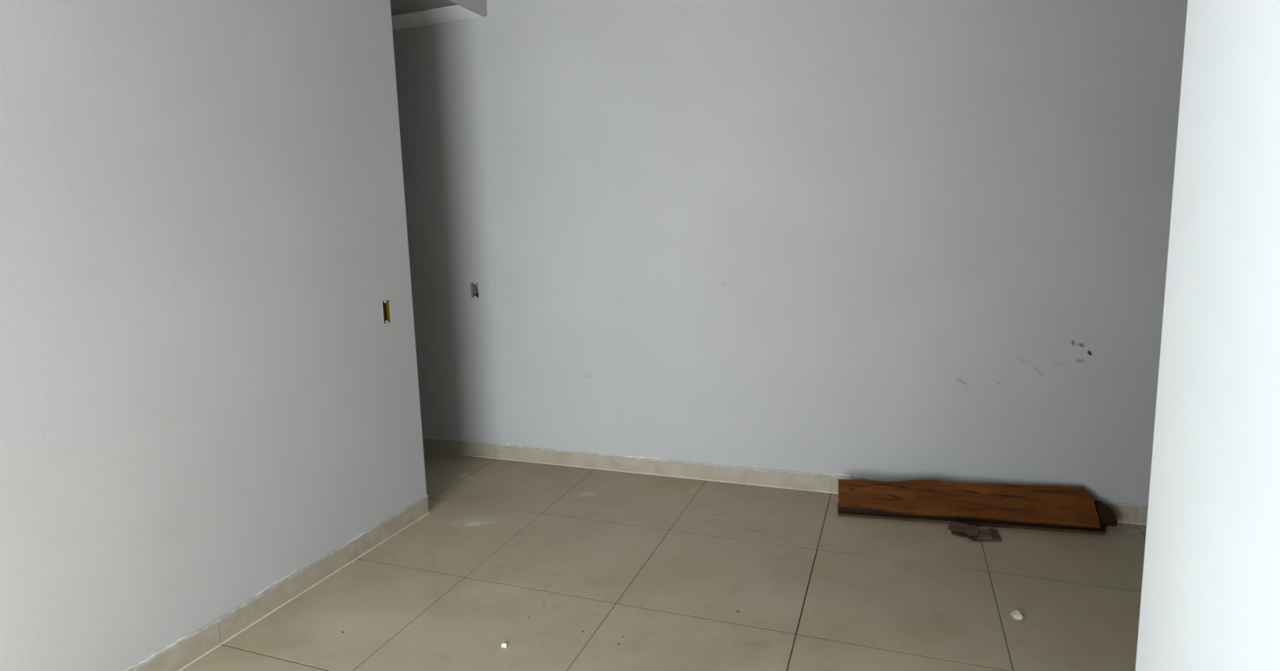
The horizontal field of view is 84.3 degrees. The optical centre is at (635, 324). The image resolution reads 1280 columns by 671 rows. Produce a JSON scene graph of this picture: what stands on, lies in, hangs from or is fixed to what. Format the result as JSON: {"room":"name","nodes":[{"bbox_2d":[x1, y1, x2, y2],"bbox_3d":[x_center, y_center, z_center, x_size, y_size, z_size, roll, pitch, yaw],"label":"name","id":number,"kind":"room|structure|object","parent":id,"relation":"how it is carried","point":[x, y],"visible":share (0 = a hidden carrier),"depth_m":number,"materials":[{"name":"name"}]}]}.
{"room":"empty room","nodes":[
{"label":"empty room","id":0,"kind":"room"},
{"bbox_2d":[0,0,487,670],"bbox_3d":[-1.506,-0.450,3.222,0.150,3.250,3.111,1,9,20],"label":"wall","id":1,"kind":"structure","parent":0,"point":[206,393],"depth_m":2.62,"materials":[{"name":"paint"}]},
{"bbox_2d":[124,495,428,670],"bbox_3d":[-1.550,1.167,2.985,0.006,0.120,2.178,1,9,20],"label":"baseboard","id":2,"kind":"structure","parent":1,"relation":"attached to","point":[183,652],"depth_m":3.00,"materials":[{"name":"beige tile"}]},
{"bbox_2d":[382,299,391,324],"bbox_3d":[-1.302,-0.065,3.650,0.049,0.123,0.065,1,9,20],"label":"switch box","id":3,"kind":"object","parent":1,"relation":"attached to","point":[386,308],"visible":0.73,"depth_m":3.67,"materials":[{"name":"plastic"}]},
{"bbox_2d":[390,0,457,15],"bbox_3d":[-0.852,-1.707,1.089,7.950,0.395,6.551,1,9,20],"label":"ceiling","id":4,"kind":"structure","parent":0,"point":[397,6],"depth_m":4.35,"materials":[{"name":"grey paint"}]},
{"bbox_2d":[180,451,1146,670],"bbox_3d":[-1.074,1.591,0.707,7.950,0.100,8.450,1,9,20],"label":"floor","id":5,"kind":"structure","parent":0,"point":[664,565],"depth_m":3.08,"materials":[{"name":"beige tile"}]},
{"bbox_2d":[501,643,506,648],"bbox_3d":[-0.503,1.230,2.714,0.025,0.011,0.019,5,10,37],"label":"pebble","id":6,"kind":"object","parent":5,"relation":"on","point":[504,645],"visible":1,"depth_m":2.71,"materials":[{"name":"white stone"}]},
{"bbox_2d":[951,531,967,538],"bbox_3d":[1.618,1.054,3.535,0.072,0.006,0.060,1,9,20],"label":"wood offcut","id":7,"kind":"object","parent":5,"relation":"on","point":[958,535],"visible":0.94,"depth_m":3.53,"materials":[{"name":"brown wood"}]},
{"bbox_2d":[837,502,1105,534],"bbox_3d":[1.743,1.020,3.717,1.309,0.015,0.151,0,8,14],"label":"plank","id":8,"kind":"object","parent":5,"relation":"on","point":[891,517],"visible":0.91,"depth_m":3.65,"materials":[{"name":"brown wood"}]},
{"bbox_2d":[838,479,1106,529],"bbox_3d":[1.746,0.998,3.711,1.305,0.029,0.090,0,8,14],"label":"plank","id":9,"kind":"object","parent":8,"relation":"on","point":[841,508],"visible":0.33,"depth_m":3.74,"materials":[{"name":"brown wood"}]},
{"bbox_2d":[1093,499,1117,526],"bbox_3d":[1.784,0.938,3.702,1.268,0.103,0.106,1,8,16],"label":"plank","id":10,"kind":"object","parent":9,"relation":"on","point":[1107,517],"visible":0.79,"depth_m":3.53,"materials":[{"name":"brown wood"}]},
{"bbox_2d":[967,528,1001,541],"bbox_3d":[1.747,1.055,3.495,0.206,0.008,0.114,-6,9,-28],"label":"wood offcut","id":11,"kind":"object","parent":5,"relation":"on","point":[995,535],"visible":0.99,"depth_m":3.49,"materials":[{"name":"brown wood"}]},
{"bbox_2d":[947,520,977,536],"bbox_3d":[1.639,1.027,3.534,0.138,0.025,0.101,4,10,34],"label":"wood offcut","id":12,"kind":"object","parent":11,"relation":"on","point":[966,529],"visible":1,"depth_m":3.53,"materials":[{"name":"brown wood"}]},
{"bbox_2d":[977,528,992,539],"bbox_3d":[1.734,1.045,3.514,0.071,0.008,0.117,1,9,20],"label":"wood offcut","id":13,"kind":"object","parent":11,"relation":"on","point":[983,534],"visible":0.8,"depth_m":3.50,"materials":[{"name":"brown wood"}]},
{"bbox_2d":[1010,610,1022,620],"bbox_3d":[1.516,1.155,2.803,0.034,0.020,0.046,-6,9,-28],"label":"chip","id":14,"kind":"object","parent":5,"relation":"on","point":[1016,615],"visible":1,"depth_m":2.80,"materials":[{"name":"white"}]},
{"bbox_2d":[392,0,1187,517],"bbox_3d":[0.372,-0.652,4.245,8.100,3.250,0.152,1,9,20],"label":"wall","id":15,"kind":"structure","parent":0,"point":[896,240],"depth_m":3.98,"materials":[{"name":"paint"}]},
{"bbox_2d":[391,4,483,30],"bbox_3d":[-2.178,-1.983,4.842,2.544,0.049,0.135,1,9,20],"label":"trim","id":16,"kind":"structure","parent":15,"relation":"attached to","point":[456,12],"depth_m":4.51,"materials":[{"name":"white"}]},
{"bbox_2d":[470,281,479,297],"bbox_3d":[-1.078,-0.234,4.798,0.067,0.111,0.049,1,9,20],"label":"switch box","id":17,"kind":"object","parent":15,"relation":"attached to","point":[473,286],"visible":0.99,"depth_m":4.80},
{"bbox_2d":[422,436,1148,525],"bbox_3d":[0.320,0.905,4.422,7.650,0.123,0.006,1,9,20],"label":"baseboard","id":18,"kind":"structure","parent":15,"relation":"attached to","point":[811,482],"depth_m":4.46,"materials":[{"name":"beige tile"}]},
{"bbox_2d":[1135,0,1279,670],"bbox_3d":[0.545,0.004,-0.354,0.150,3.250,4.056,1,9,20],"label":"wall","id":19,"kind":"structure","parent":0,"point":[1210,601],"depth_m":1.30,"materials":[{"name":"paint"}]}
]}

